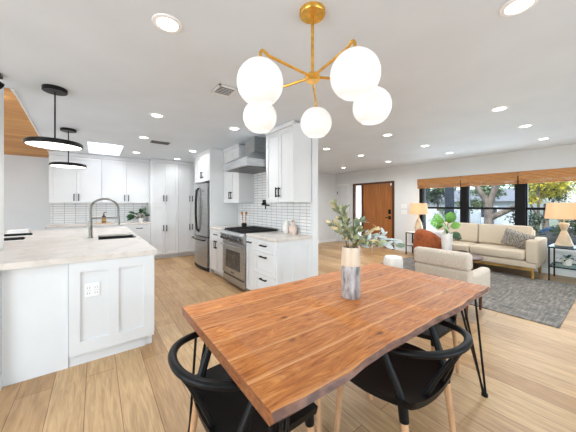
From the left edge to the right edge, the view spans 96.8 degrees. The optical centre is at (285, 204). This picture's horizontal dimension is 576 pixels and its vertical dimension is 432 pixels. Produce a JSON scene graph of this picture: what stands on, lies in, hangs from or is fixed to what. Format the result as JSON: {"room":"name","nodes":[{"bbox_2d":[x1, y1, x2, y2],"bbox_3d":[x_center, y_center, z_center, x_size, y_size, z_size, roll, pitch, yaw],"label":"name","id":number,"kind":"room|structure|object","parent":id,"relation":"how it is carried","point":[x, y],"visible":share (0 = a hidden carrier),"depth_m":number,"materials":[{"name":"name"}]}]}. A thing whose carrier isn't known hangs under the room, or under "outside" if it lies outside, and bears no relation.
{"room":"dining area","nodes":[
{"label":"dining area","id":0,"kind":"room"},
{"bbox_2d":[4,87,51,157],"bbox_3d":[-5.187,-1.532,3.111,3.180,1.085,4.080,0,0,-37],"label":"vault","id":1,"kind":"object","parent":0,"point":[17,126],"depth_m":4.47,"materials":[{"name":"brown wood"}]},
{"bbox_2d":[4,154,146,231],"bbox_3d":[-5.128,0.116,5.664,6.520,2.460,0.150,0,0,-37],"label":"wall","id":2,"kind":"structure","parent":0,"point":[26,178],"depth_m":5.35,"materials":[{"name":"grey paint"}]},
{"bbox_2d":[12,89,47,150],"bbox_3d":[-3.891,-1.178,4.017,0.015,0.152,3.974,0,0,-39],"label":"trim","id":3,"kind":"structure","parent":2,"relation":"attached to","point":[13,90],"depth_m":3.03,"materials":[{"name":"paint"}]},
{"bbox_2d":[49,151,101,202],"bbox_3d":[-4.642,-0.573,5.672,0.890,1.078,0.391,0,0,-37],"label":"upper cabinet","id":4,"kind":"object","parent":2,"relation":"attached to","point":[66,185],"visible":1,"depth_m":5.53,"materials":[{"name":"paint"}]},
{"bbox_2d":[50,203,145,223],"bbox_3d":[-4.386,0.189,6.115,1.850,0.485,0.012,0,0,-37],"label":"tiled wall","id":5,"kind":"structure","parent":2,"relation":"attached to","point":[60,213],"depth_m":5.95,"materials":[{"name":"tile"}]},
{"bbox_2d":[102,156,148,202],"bbox_3d":[-3.899,-0.573,6.224,0.955,1.078,0.391,0,0,-37],"label":"upper cabinet","id":6,"kind":"object","parent":2,"relation":"attached to","point":[124,180],"visible":0.98,"depth_m":6.08,"materials":[{"name":"paint"}]},
{"bbox_2d":[241,138,317,276],"bbox_3d":[-1.050,0.116,5.548,0.110,2.460,4.900,0,0,-37],"label":"wall","id":7,"kind":"structure","parent":0,"point":[314,141],"depth_m":3.57,"materials":[{"name":"paint"}]},
{"bbox_2d":[195,148,209,182],"bbox_3d":[-1.566,-0.798,5.601,0.612,0.628,0.940,0,0,-37],"label":"upper cabinet","id":8,"kind":"object","parent":7,"relation":"attached to","point":[202,160],"visible":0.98,"depth_m":5.40,"materials":[{"name":"paint"}]},
{"bbox_2d":[223,143,253,202],"bbox_3d":[-0.951,-0.573,5.011,0.346,1.078,0.690,0,0,-37],"label":"upper cabinet","id":9,"kind":"object","parent":7,"relation":"attached to","point":[238,187],"visible":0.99,"depth_m":4.79,"materials":[{"name":"paint"}]},
{"bbox_2d":[223,136,265,173],"bbox_3d":[-0.587,-0.841,4.279,0.631,0.542,0.880,0,0,-37],"label":"range hood","id":10,"kind":"object","parent":7,"relation":"attached to","point":[253,161],"visible":0.81,"depth_m":4.16,"materials":[{"name":"metal"}]},
{"bbox_2d":[238,172,310,234],"bbox_3d":[-0.333,-0.091,4.480,0.012,1.045,2.270,0,0,-37],"label":"tiled wall","id":11,"kind":"structure","parent":7,"relation":"attached to","point":[275,214],"depth_m":4.35,"materials":[{"name":"tile"}]},
{"bbox_2d":[265,120,310,201],"bbox_3d":[0.006,-0.573,3.722,0.346,1.078,0.680,0,0,-37],"label":"upper cabinet","id":12,"kind":"object","parent":7,"relation":"attached to","point":[288,149],"visible":0.96,"depth_m":3.51,"materials":[{"name":"paint"}]},
{"bbox_2d":[0,0,575,173],"bbox_3d":[-0.015,-1.184,2.779,11.290,0.140,10.880,0,0,-37],"label":"ceiling","id":13,"kind":"structure","parent":0,"point":[445,64],"depth_m":2.12,"materials":[{"name":"paint"}]},
{"bbox_2d":[23,84,82,150],"bbox_3d":[-2.217,-0.835,2.452,0.426,0.558,0.426,0,0,-37],"label":"pendant light","id":14,"kind":"object","parent":13,"relation":"hanging from","point":[54,143],"visible":1,"depth_m":2.41,"materials":[{"name":"black metal"}]},
{"bbox_2d":[25,141,81,150],"bbox_3d":[-2.217,-0.563,2.452,0.404,0.012,0.404,0,0,-37],"label":"diffuser","id":15,"kind":"object","parent":14,"relation":"attached to","point":[53,145],"depth_m":2.42,"materials":[{"name":"white"}]},
{"bbox_2d":[49,127,86,168],"bbox_3d":[-3.216,-0.835,3.777,0.426,0.558,0.426,0,0,-37],"label":"pendant light","id":16,"kind":"object","parent":13,"relation":"hanging from","point":[68,164],"visible":0.98,"depth_m":3.72,"materials":[{"name":"black metal"}]},
{"bbox_2d":[50,165,84,168],"bbox_3d":[-3.216,-0.563,3.777,0.404,0.012,0.404,0,0,-37],"label":"diffuser","id":17,"kind":"object","parent":16,"relation":"attached to","point":[60,166],"depth_m":3.76,"materials":[{"name":"white"}]},
{"bbox_2d":[88,142,120,150],"bbox_3d":[-3.679,-1.314,5.196,0.610,0.200,1.290,0,0,-37],"label":"window","id":18,"kind":"structure","parent":13,"relation":"attached to","point":[91,145],"depth_m":5.35,"materials":[{"name":"glass"}]},
{"bbox_2d":[149,113,163,117],"bbox_3d":[-1.611,-1.110,3.189,0.172,0.008,0.172,0,0,-37],"label":"recessed light","id":19,"kind":"object","parent":13,"relation":"in","point":[157,115],"visible":1,"depth_m":3.19,"materials":[{"name":"white"}]},
{"bbox_2d":[150,140,169,144],"bbox_3d":[-2.260,-1.107,4.587,0.300,0.013,0.170,0,0,-37],"label":"ceiling vent","id":20,"kind":"object","parent":13,"relation":"in","point":[151,141],"visible":1,"depth_m":4.55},
{"bbox_2d":[152,13,181,32],"bbox_3d":[-0.730,-1.110,1.573,0.172,0.008,0.172,0,0,-37],"label":"recessed light","id":21,"kind":"object","parent":13,"relation":"in","point":[167,23],"visible":1,"depth_m":1.56,"materials":[{"name":"white plastic"}]},
{"bbox_2d":[211,83,237,97],"bbox_3d":[-0.600,-1.107,2.494,0.190,0.013,0.220,0,0,-37],"label":"ceiling vent","id":22,"kind":"object","parent":13,"relation":"in","point":[220,89],"visible":0.95,"depth_m":2.49,"materials":[{"name":"metal"}]},
{"bbox_2d":[237,1,391,137],"bbox_3d":[0.117,-0.792,1.408,0.864,0.645,0.911,0,0,-37],"label":"chandelier","id":23,"kind":"object","parent":13,"relation":"hanging from","point":[355,74],"visible":1,"depth_m":1.22,"materials":[{"name":"glass"}]},
{"bbox_2d":[490,106,508,111],"bbox_3d":[2.479,-1.110,2.968,0.172,0.008,0.172,0,0,-37],"label":"recessed light","id":24,"kind":"object","parent":13,"relation":"in","point":[500,108],"visible":1,"depth_m":2.96,"materials":[{"name":"white"}]},
{"bbox_2d":[499,0,538,16],"bbox_3d":[1.302,-1.110,1.427,0.172,0.008,0.172,0,0,-37],"label":"recessed light","id":25,"kind":"object","parent":13,"relation":"in","point":[512,7],"visible":1,"depth_m":1.44,"materials":[{"name":"white"}]},
{"bbox_2d":[517,124,533,127],"bbox_3d":[3.390,-1.110,3.620,0.172,0.008,0.172,0,0,-37],"label":"recessed light","id":26,"kind":"object","parent":13,"relation":"in","point":[525,125],"visible":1,"depth_m":3.60,"materials":[{"name":"white"}]},
{"bbox_2d":[0,241,575,431],"bbox_3d":[-0.015,1.406,2.779,11.290,0.120,10.880,0,0,-37],"label":"floor","id":27,"kind":"structure","parent":0,"point":[530,366],"depth_m":1.90,"materials":[{"name":"brown wood"}]},
{"bbox_2d":[0,87,3,250],"bbox_3d":[-2.813,-0.134,2.433,0.145,2.960,0.140,0,0,-37],"label":"trim","id":28,"kind":"structure","parent":27,"relation":"on","point":[2,89],"depth_m":2.50,"materials":[{"name":"paint"}]},
{"bbox_2d":[4,230,43,248],"bbox_3d":[-4.019,0.903,3.337,1.025,0.885,2.550,0,0,-37],"label":"countertop","id":29,"kind":"structure","parent":27,"relation":"on","point":[7,243],"depth_m":3.57,"materials":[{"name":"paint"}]},
{"bbox_2d":[4,237,24,241],"bbox_3d":[-3.537,0.446,3.253,0.300,0.030,0.160,0,0,-45],"label":"serving tray","id":30,"kind":"object","parent":29,"relation":"on","point":[13,238],"visible":0.83,"depth_m":3.26,"materials":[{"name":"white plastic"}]},
{"bbox_2d":[7,229,29,233],"bbox_3d":[-4.197,0.428,4.008,0.228,0.066,0.148,0,0,-37],"label":"storage box","id":31,"kind":"object","parent":29,"relation":"on","point":[15,231],"visible":0.89,"depth_m":3.96,"materials":[{"name":"white plastic"}]},
{"bbox_2d":[4,233,32,236],"bbox_3d":[-3.928,0.446,3.747,0.300,0.030,0.160,0,0,-45],"label":"serving tray","id":32,"kind":"object","parent":29,"relation":"on","point":[17,234],"visible":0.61,"depth_m":3.72,"materials":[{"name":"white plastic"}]},
{"bbox_2d":[47,226,101,229],"bbox_3d":[-4.571,0.909,5.576,0.890,0.873,0.652,0,0,-37],"label":"base cabinet","id":33,"kind":"object","parent":27,"relation":"on","point":[64,228],"visible":0.02,"depth_m":5.31,"materials":[{"name":"paint"}]},
{"bbox_2d":[45,221,150,227],"bbox_3d":[-4.200,0.451,5.863,1.868,0.040,0.612,0,0,-37],"label":"countertop","id":34,"kind":"structure","parent":33,"relation":"on","point":[133,222],"depth_m":5.57,"materials":[{"name":"stone"}]},
{"bbox_2d":[126,207,149,221],"bbox_3d":[-3.593,0.249,6.298,0.595,0.362,0.412,0,0,-18],"label":"potted plant","id":35,"kind":"object","parent":34,"relation":"on","point":[131,216],"visible":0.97,"depth_m":6.24,"materials":[{"name":"green plant"}]},
{"bbox_2d":[0,235,153,390],"bbox_3d":[-2.617,0.899,3.322,1.160,0.893,3.045,0,0,-37],"label":"kitchen island","id":36,"kind":"object","parent":27,"relation":"on","point":[53,318],"visible":0.8,"depth_m":2.10,"materials":[{"name":"paint"},{"name":"quartz"}]},
{"bbox_2d":[0,227,156,270],"bbox_3d":[-2.636,0.455,3.340,1.190,0.047,3.074,0,0,-37],"label":"island countertop","id":37,"kind":"structure","parent":36,"relation":"on","point":[46,247],"depth_m":2.45,"materials":[{"name":"stone"}]},
{"bbox_2d":[87,198,119,237],"bbox_3d":[-2.388,0.170,3.358,0.354,0.522,0.145,0,0,-37],"label":"kitchen faucet","id":38,"kind":"object","parent":37,"relation":"on","point":[90,222],"visible":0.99,"depth_m":3.32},
{"bbox_2d":[98,235,133,239],"bbox_3d":[-2.288,0.580,3.458,0.404,0.253,0.554,0,0,-37],"label":"sink basin","id":39,"kind":"object","parent":37,"relation":"in","point":[124,236],"depth_m":3.67,"materials":[{"name":"metal"}]},
{"bbox_2d":[85,282,99,296],"bbox_3d":[-1.651,0.724,2.178,0.103,0.115,0.007,0,0,-37],"label":"outlet","id":40,"kind":"object","parent":36,"relation":"attached to","point":[92,289],"depth_m":2.18,"materials":[{"name":"white plastic"}]},
{"bbox_2d":[102,224,150,243],"bbox_3d":[-3.828,0.909,6.128,0.955,0.873,0.652,0,0,-37],"label":"base cabinet","id":41,"kind":"object","parent":27,"relation":"on","point":[142,230],"visible":0.25,"depth_m":6.07,"materials":[{"name":"paint"}]},
{"bbox_2d":[147,158,177,258],"bbox_3d":[-3.187,0.117,6.598,0.626,2.458,0.662,0,0,-37],"label":"pantry cabinet","id":42,"kind":"object","parent":27,"relation":"on","point":[162,207],"visible":0.99,"depth_m":6.35,"materials":[{"name":"paint"}]},
{"bbox_2d":[178,161,194,255],"bbox_3d":[-2.683,0.117,6.972,0.626,2.458,0.662,0,0,-37],"label":"pantry cabinet","id":43,"kind":"object","parent":27,"relation":"on","point":[186,170],"visible":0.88,"depth_m":6.68,"materials":[{"name":"paint"}]},
{"bbox_2d":[191,183,209,271],"bbox_3d":[-1.614,0.454,5.571,0.728,1.785,0.900,0,0,-37],"label":"refrigerator","id":44,"kind":"object","parent":27,"relation":"on","point":[202,191],"visible":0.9,"depth_m":5.23,"materials":[{"name":"metal"}]},
{"bbox_2d":[210,229,223,276],"bbox_3d":[-1.076,0.909,4.929,0.627,0.873,0.673,0,0,-37],"label":"base cabinet","id":45,"kind":"object","parent":27,"relation":"on","point":[216,249],"visible":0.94,"depth_m":4.75,"materials":[{"name":"paint"}]},
{"bbox_2d":[210,225,241,230],"bbox_3d":[-1.062,0.451,4.942,0.607,0.040,0.670,0,0,-37],"label":"countertop","id":46,"kind":"structure","parent":45,"relation":"on","point":[220,228],"depth_m":5.01,"materials":[{"name":"stone"}]},
{"bbox_2d":[241,212,247,226],"bbox_3d":[-0.805,0.283,4.908,0.118,0.294,0.125,0,0,-18],"label":"utensil crock","id":47,"kind":"object","parent":46,"relation":"on","point":[243,224],"visible":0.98,"depth_m":4.87,"materials":[{"name":"metal"}]},
{"bbox_2d":[210,148,237,272],"bbox_3d":[-1.260,0.117,5.227,0.610,2.457,0.020,0,0,-37],"label":"panel","id":48,"kind":"object","parent":27,"relation":"on","point":[221,213],"visible":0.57,"depth_m":5.14,"materials":[{"name":"paint"}]},
{"bbox_2d":[168,332,317,431],"bbox_3d":[-0.231,0.991,1.205,0.594,0.713,0.560,0,0,-37],"label":"dining chair","id":49,"kind":"object","parent":27,"relation":"on","point":[220,404],"visible":0.48,"depth_m":1.10,"materials":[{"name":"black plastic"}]},
{"bbox_2d":[220,225,278,291],"bbox_3d":[-0.645,0.869,4.300,0.700,0.955,0.843,0,0,-37],"label":"range","id":50,"kind":"object","parent":27,"relation":"on","point":[234,238],"visible":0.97,"depth_m":4.08,"materials":[{"name":"metal"}]},
{"bbox_2d":[224,226,275,233],"bbox_3d":[-0.614,0.426,4.323,0.590,0.040,0.823,0,0,-37],"label":"cooktop","id":51,"kind":"object","parent":50,"relation":"in","point":[248,229],"depth_m":4.19,"materials":[{"name":"metal"}]},
{"bbox_2d":[246,236,254,289],"bbox_3d":[-0.288,0.909,3.886,0.649,0.873,0.239,0,0,-37],"label":"base cabinet","id":52,"kind":"object","parent":27,"relation":"on","point":[250,271],"visible":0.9,"depth_m":3.73,"materials":[{"name":"paint"}]},
{"bbox_2d":[254,238,311,289],"bbox_3d":[-0.056,0.909,3.574,0.649,0.873,0.535,0,0,-37],"label":"base cabinet","id":53,"kind":"object","parent":27,"relation":"on","point":[275,263],"visible":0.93,"depth_m":3.38,"materials":[{"name":"paint"}]},
{"bbox_2d":[246,231,311,241],"bbox_3d":[-0.115,0.451,3.666,0.607,0.040,0.793,0,0,-37],"label":"countertop","id":54,"kind":"structure","parent":53,"relation":"on","point":[274,236],"depth_m":3.49,"materials":[{"name":"stone"}]},
{"bbox_2d":[282,221,289,233],"bbox_3d":[0.005,0.341,3.834,0.116,0.180,0.116,0,0,-37],"label":"bottle","id":55,"kind":"object","parent":54,"relation":"on","point":[286,225],"visible":0.89,"depth_m":3.79,"materials":[{"name":"white ceramic"}]},
{"bbox_2d":[289,222,296,233],"bbox_3d":[0.100,0.343,3.724,0.116,0.175,0.116,0,0,-37],"label":"bottle","id":56,"kind":"object","parent":54,"relation":"on","point":[292,229],"visible":0.97,"depth_m":3.68,"materials":[{"name":"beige ceramic"}]},
{"bbox_2d":[182,263,490,431],"bbox_3d":[0.437,0.971,1.664,1.883,0.750,0.987,0,0,-37],"label":"dining table","id":57,"kind":"object","parent":27,"relation":"on","point":[288,346],"visible":0.94,"depth_m":1.28,"materials":[{"name":"brown wood"}]},
{"bbox_2d":[341,246,360,299],"bbox_3d":[0.418,0.434,1.651,0.122,0.322,0.122,0,0,-37],"label":"vase","id":58,"kind":"object","parent":57,"relation":"on","point":[350,257],"visible":0.98,"depth_m":1.60,"materials":[{"name":"grey stone"}]},
{"bbox_2d":[326,199,405,251],"bbox_3d":[0.522,0.176,1.653,0.533,0.431,0.192,0,0,-6],"label":"eucalyptus branches","id":59,"kind":"object","parent":58,"relation":"in","point":[365,239],"visible":0.95,"depth_m":1.63,"materials":[{"name":"green plant"}]},
{"bbox_2d":[316,393,372,431],"bbox_3d":[0.225,0.991,1.844,0.560,0.713,0.594,0,0,-37],"label":"dining chair","id":60,"kind":"object","parent":27,"relation":"on","point":[318,401],"visible":0.02,"depth_m":1.47,"materials":[{"name":"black wood"}]},
{"bbox_2d":[334,320,472,431],"bbox_3d":[0.650,0.991,1.390,0.560,0.713,0.594,0,0,-37],"label":"dining chair","id":61,"kind":"object","parent":27,"relation":"on","point":[408,376],"visible":0.7,"depth_m":1.29,"materials":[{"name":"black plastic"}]},
{"bbox_2d":[406,231,414,253],"bbox_3d":[3.484,1.041,6.848,0.362,0.610,0.382,0,0,-37],"label":"side table","id":62,"kind":"object","parent":27,"relation":"on","point":[411,232],"visible":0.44,"depth_m":6.88,"materials":[{"name":"black metal"}]},
{"bbox_2d":[409,203,427,230],"bbox_3d":[3.516,0.350,6.771,0.450,0.770,0.450,0,0,-37],"label":"table lamp","id":63,"kind":"object","parent":62,"relation":"on","point":[415,208],"visible":0.88,"depth_m":6.64,"materials":[{"name":"fabric"}]},
{"bbox_2d":[417,273,459,398],"bbox_3d":[1.111,0.991,2.146,0.594,0.713,0.560,0,0,-37],"label":"dining chair","id":64,"kind":"object","parent":27,"relation":"on","point":[441,330],"visible":0.09,"depth_m":1.89,"materials":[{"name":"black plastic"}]},
{"bbox_2d":[414,246,489,319],"bbox_3d":[2.129,0.945,3.275,0.756,0.802,0.640,0,0,-37],"label":"accent chair","id":65,"kind":"object","parent":27,"relation":"on","point":[456,265],"visible":0.56,"depth_m":3.02,"materials":[{"name":"beige fabric"}]},
{"bbox_2d":[414,246,472,270],"bbox_3d":[1.880,0.646,3.096,0.142,0.203,0.630,0,0,-37],"label":"cushion","id":66,"kind":"object","parent":65,"relation":"on","point":[442,259],"depth_m":3.03,"materials":[{"name":"beige fabric"}]},
{"bbox_2d":[382,257,575,327],"bbox_3d":[3.051,1.339,4.638,2.370,0.012,2.892,0,0,-37],"label":"area rug","id":67,"kind":"object","parent":27,"relation":"on","point":[546,302],"visible":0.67,"depth_m":3.66,"materials":[{"name":"fabric"}]},
{"bbox_2d":[383,255,402,268],"bbox_3d":[1.897,1.117,4.523,0.324,0.430,0.324,0,0,-37],"label":"pouf","id":68,"kind":"object","parent":67,"relation":"on","point":[390,260],"visible":0.38,"depth_m":4.41,"materials":[{"name":"white fabric"}]},
{"bbox_2d":[413,229,441,261],"bbox_3d":[3.065,0.922,5.438,0.600,0.820,0.739,0,0,-19],"label":"barrel chair","id":69,"kind":"object","parent":67,"relation":"on","point":[422,237],"visible":0.38,"depth_m":5.22,"materials":[{"name":"orange fabric"}]},
{"bbox_2d":[429,230,443,237],"bbox_3d":[3.260,0.724,5.494,0.360,0.335,0.134,0,0,-12],"label":"throw pillow","id":70,"kind":"object","parent":69,"relation":"on","point":[439,232],"visible":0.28,"depth_m":5.47,"materials":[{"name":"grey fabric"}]},
{"bbox_2d":[470,253,482,270],"bbox_3d":[3.098,1.127,4.668,0.800,0.419,0.800,0,0,-37],"label":"coffee table","id":71,"kind":"object","parent":67,"relation":"on","point":[475,257],"visible":0.17,"depth_m":4.42,"materials":[{"name":"brown wood"}]},
{"bbox_2d":[441,233,452,250],"bbox_3d":[3.063,0.732,4.866,0.200,0.370,0.200,0,0,-37],"label":"planter","id":72,"kind":"object","parent":71,"relation":"on","point":[446,239],"visible":0.68,"depth_m":4.79,"materials":[{"name":"white ceramic"}]},
{"bbox_2d":[430,212,461,239],"bbox_3d":[3.015,0.401,4.819,0.594,0.539,0.297,0,0,-17],"label":"monstera plant","id":73,"kind":"object","parent":72,"relation":"in","point":[456,235],"visible":0.88,"depth_m":4.82,"materials":[{"name":"green plant"}]},
{"bbox_2d":[428,222,546,278],"bbox_3d":[4.104,0.875,5.502,0.890,0.917,2.040,0,0,-37],"label":"sofa","id":74,"kind":"object","parent":67,"relation":"on","point":[483,240],"visible":0.64,"depth_m":5.01,"materials":[{"name":"beige fabric"}]},
{"bbox_2d":[437,222,478,242],"bbox_3d":[3.986,0.631,5.946,0.238,0.429,0.847,0,0,-37],"label":"cushion","id":75,"kind":"object","parent":74,"relation":"on","point":[469,232],"depth_m":5.71,"materials":[{"name":"beige fabric"}]},
{"bbox_2d":[452,240,478,252],"bbox_3d":[3.761,0.923,5.779,0.670,0.174,0.847,0,0,-37],"label":"seat cushion","id":76,"kind":"object","parent":74,"relation":"on","point":[465,245],"depth_m":5.45,"materials":[{"name":"beige fabric"}]},
{"bbox_2d":[470,243,525,259],"bbox_3d":[4.270,0.923,5.094,0.670,0.174,0.847,0,0,-37],"label":"seat cushion","id":77,"kind":"object","parent":74,"relation":"on","point":[499,251],"depth_m":4.93,"materials":[{"name":"beige fabric"}]},
{"bbox_2d":[478,224,532,245],"bbox_3d":[4.495,0.631,5.261,0.238,0.429,0.847,0,0,-37],"label":"cushion","id":78,"kind":"object","parent":74,"relation":"on","point":[491,234],"depth_m":5.31,"materials":[{"name":"beige fabric"}]},
{"bbox_2d":[500,228,534,249],"bbox_3d":[4.366,0.662,4.826,0.191,0.438,0.500,0,0,-45],"label":"throw pillow","id":79,"kind":"object","parent":74,"relation":"on","point":[511,237],"visible":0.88,"depth_m":4.79,"materials":[{"name":"fabric"}]},
{"bbox_2d":[548,244,575,279],"bbox_3d":[4.977,1.038,4.469,0.542,0.617,0.482,0,0,-37],"label":"side table","id":80,"kind":"object","parent":27,"relation":"on","point":[552,245],"visible":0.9,"depth_m":4.50,"materials":[{"name":"black metal"}]},
{"bbox_2d":[544,203,575,246],"bbox_3d":[4.946,0.348,4.545,0.550,0.760,0.495,0,0,-37],"label":"table lamp","id":81,"kind":"object","parent":80,"relation":"on","point":[563,211],"visible":1,"depth_m":4.46,"materials":[{"name":"stone"}]},
{"bbox_2d":[556,254,575,265],"bbox_3d":[4.923,0.964,4.487,0.266,0.203,0.284,0,0,22],"label":"potted plant","id":82,"kind":"object","parent":80,"relation":"on","point":[566,260],"visible":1,"depth_m":4.45,"materials":[{"name":"green plant"}]},
{"bbox_2d":[318,172,335,240],"bbox_3d":[-0.035,0.116,8.106,4.570,2.460,0.144,0,0,-37],"label":"wall","id":83,"kind":"structure","parent":0,"point":[326,182],"depth_m":9.08,"materials":[{"name":"paint"}]},
{"bbox_2d":[318,239,335,242],"bbox_3d":[0.012,1.301,8.043,4.570,0.090,0.013,0,0,-37],"label":"baseboard","id":84,"kind":"structure","parent":83,"relation":"attached to","point":[328,240],"depth_m":9.11,"materials":[{"name":"paint"}]},
{"bbox_2d":[336,144,575,271],"bbox_3d":[4.743,0.116,5.640,0.160,2.460,9.800,0,0,-37],"label":"wall","id":85,"kind":"structure","parent":0,"point":[405,177],"depth_m":6.48,"materials":[{"name":"paint"}]},
{"bbox_2d":[336,183,348,242],"bbox_3d":[2.013,0.306,9.130,0.061,2.080,0.580,0,0,-37],"label":"door","id":86,"kind":"structure","parent":85,"relation":"in","point":[342,190],"depth_m":9.15,"materials":[{"name":"paint"}]},
{"bbox_2d":[353,181,393,249],"bbox_3d":[2.789,0.321,8.193,0.192,2.050,1.510,0,0,-37],"label":"door","id":87,"kind":"structure","parent":85,"relation":"in","point":[374,201],"depth_m":8.08,"materials":[{"name":"brown wood"}]},
{"bbox_2d":[419,186,422,225],"bbox_3d":[3.677,0.121,6.947,0.032,1.450,0.090,0,0,-37],"label":"trim","id":88,"kind":"structure","parent":85,"relation":"attached to","point":[420,190],"depth_m":6.93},
{"bbox_2d":[417,176,460,188],"bbox_3d":[3.901,-0.556,6.572,0.077,0.255,1.020,0,0,-37],"label":"blind","id":89,"kind":"object","parent":85,"relation":"attached to","point":[445,181],"visible":1,"depth_m":6.52,"materials":[{"name":"brown wood"}]},
{"bbox_2d":[423,185,459,229],"bbox_3d":[4.030,0.121,6.599,0.100,1.450,0.890,0,0,-37],"label":"window","id":90,"kind":"structure","parent":85,"relation":"in","point":[424,189],"depth_m":6.92,"materials":[{"name":"clear glass"}]},
{"bbox_2d":[460,180,467,222],"bbox_3d":[4.332,0.121,6.182,0.172,1.450,0.140,0,0,-37],"label":"trim","id":91,"kind":"structure","parent":85,"relation":"attached to","point":[463,190],"depth_m":6.13,"materials":[{"name":"metal"}]},
{"bbox_2d":[396,248,575,277],"bbox_3d":[5.358,1.296,4.665,0.014,0.100,7.100,0,0,-37],"label":"baseboard","id":92,"kind":"structure","parent":85,"relation":"attached to","point":[544,270],"depth_m":4.89,"materials":[{"name":"paint"}]},
{"bbox_2d":[461,172,517,186],"bbox_3d":[4.521,-0.556,5.737,0.077,0.255,1.030,0,0,-37],"label":"blind","id":93,"kind":"object","parent":85,"relation":"attached to","point":[498,178],"visible":1,"depth_m":5.67,"materials":[{"name":"brown wood"}]},
{"bbox_2d":[468,184,515,224],"bbox_3d":[4.640,0.121,5.778,0.100,1.450,0.876,0,0,-37],"label":"window","id":94,"kind":"structure","parent":85,"relation":"in","point":[469,207],"depth_m":5.78,"materials":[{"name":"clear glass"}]},
{"bbox_2d":[516,180,525,225],"bbox_3d":[4.942,0.121,5.361,0.172,1.450,0.154,0,0,-37],"label":"trim","id":95,"kind":"structure","parent":85,"relation":"attached to","point":[520,188],"depth_m":5.31,"materials":[{"name":"metal"}]},
{"bbox_2d":[518,167,575,183],"bbox_3d":[5.147,-0.556,4.894,0.077,0.255,1.040,0,0,-37],"label":"blind","id":96,"kind":"object","parent":85,"relation":"attached to","point":[554,175],"visible":1,"depth_m":4.95,"materials":[{"name":"brown wood"}]},
{"bbox_2d":[526,179,575,248],"bbox_3d":[5.249,0.121,4.957,0.100,1.450,0.860,0,0,-37],"label":"window","id":97,"kind":"structure","parent":85,"relation":"in","point":[528,208],"depth_m":5.26,"materials":[{"name":"clear glass"}]},
{"bbox_2d":[547,248,575,251],"bbox_3d":[4.517,0.861,5.771,0.045,0.030,3.080,0,0,-37],"label":"trim","id":98,"kind":"structure","parent":85,"relation":"attached to","point":[547,248],"depth_m":4.80,"materials":[{"name":"paint"}]},
{"label":"outside","id":99,"kind":"structure","parent":0,"visible":0},
{"bbox_3d":[8.682,2.138,8.939,3.400,0.014,64.000,0,0,-37],"label":"driveway","id":100,"kind":"object","parent":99,"visible":0},
{"bbox_2d":[539,226,575,247],"bbox_3d":[9.228,1.431,8.037,1.728,1.400,4.300,0,0,-37],"label":"car","id":101,"kind":"object","parent":100,"relation":"on","point":[551,239],"visible":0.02,"depth_m":8.00,"materials":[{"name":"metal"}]},
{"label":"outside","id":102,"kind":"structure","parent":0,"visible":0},
{"bbox_2d":[531,215,574,229],"bbox_3d":[29.873,2.196,24.677,62.610,0.100,84.000,0,0,-37],"label":"ground","id":103,"kind":"structure","parent":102,"point":[551,221],"depth_m":30.46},
{"bbox_2d":[426,185,458,210],"bbox_3d":[12.453,0.017,21.143,2.983,4.258,2.972,0,0,-7],"label":"tree","id":104,"kind":"object","parent":103,"relation":"on","point":[435,192],"visible":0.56,"depth_m":20.85,"materials":[{"name":"green plant"}]},
{"bbox_2d":[428,204,456,221],"bbox_3d":[9.885,1.021,16.032,1.874,2.249,1.596,0,0,-37],"label":"bush","id":105,"kind":"object","parent":103,"relation":"on","point":[441,211],"visible":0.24,"depth_m":15.74,"materials":[{"name":"green plant"}]},
{"bbox_2d":[426,211,480,229],"bbox_3d":[8.844,1.296,19.959,0.200,1.700,10.500,0,0,-37],"label":"wall","id":106,"kind":"structure","parent":103,"relation":"on","point":[475,217],"depth_m":16.70,"materials":[{"name":"white paint"}]},
{"bbox_2d":[426,188,514,224],"bbox_3d":[15.318,0.396,25.078,4.300,3.500,12.800,0,0,-37],"label":"house","id":107,"kind":"structure","parent":103,"relation":"on","point":[508,200],"depth_m":20.33,"materials":[{"name":"white paint"}]},
{"bbox_2d":[470,185,507,200],"bbox_3d":[14.048,-0.182,17.931,2.898,4.656,2.561,0,0,-37],"label":"tree","id":108,"kind":"object","parent":103,"relation":"on","point":[486,188],"visible":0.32,"depth_m":17.33,"materials":[{"name":"green plant"}]},
{"bbox_2d":[439,181,553,223],"bbox_3d":[10.308,-1.134,13.216,5.445,6.560,3.410,0,0,39],"label":"tree","id":109,"kind":"object","parent":103,"relation":"on","point":[490,216],"visible":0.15,"depth_m":12.23,"materials":[{"name":"green plant"}]},
{"bbox_2d":[504,210,548,236],"bbox_3d":[7.073,1.076,7.420,1.027,2.140,1.018,0,0,-9],"label":"bush","id":110,"kind":"object","parent":103,"relation":"on","point":[538,221],"visible":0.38,"depth_m":7.26,"materials":[{"name":"green plant"}]},
{"bbox_2d":[513,178,575,229],"bbox_3d":[10.617,0.452,10.400,2.089,3.389,1.586,0,0,43],"label":"tree","id":111,"kind":"object","parent":103,"relation":"on","point":[562,186],"visible":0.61,"depth_m":10.37,"materials":[{"name":"green foliage"},{"name":"pale bark"}]},
{"bbox_2d":[529,182,575,228],"bbox_3d":[15.477,0.241,15.205,2.585,3.811,2.722,0,0,-37],"label":"tree","id":112,"kind":"object","parent":103,"relation":"on","point":[557,198],"visible":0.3,"depth_m":14.95,"materials":[{"name":"yellow-green foliage"},{"name":"pale bark"}]},
{"bbox_2d":[549,219,575,237],"bbox_3d":[7.599,1.061,6.666,0.974,2.170,0.972,0,0,17],"label":"bush","id":113,"kind":"object","parent":103,"relation":"on","point":[572,225],"visible":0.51,"depth_m":6.84,"materials":[{"name":"green plant"}]},
{"bbox_3d":[4.991,1.795,7.444,2.310,0.699,12.000,0,0,-37],"label":"floor","id":114,"kind":"structure","parent":103,"relation":"on","visible":0},
{"bbox_2d":[445,187,453,221],"bbox_3d":[5.212,-0.054,8.143,0.180,2.999,0.200,0,0,-37],"label":"porch post","id":115,"kind":"object","parent":114,"relation":"on","point":[449,191],"visible":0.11,"depth_m":8.08,"materials":[{"name":"paint"}]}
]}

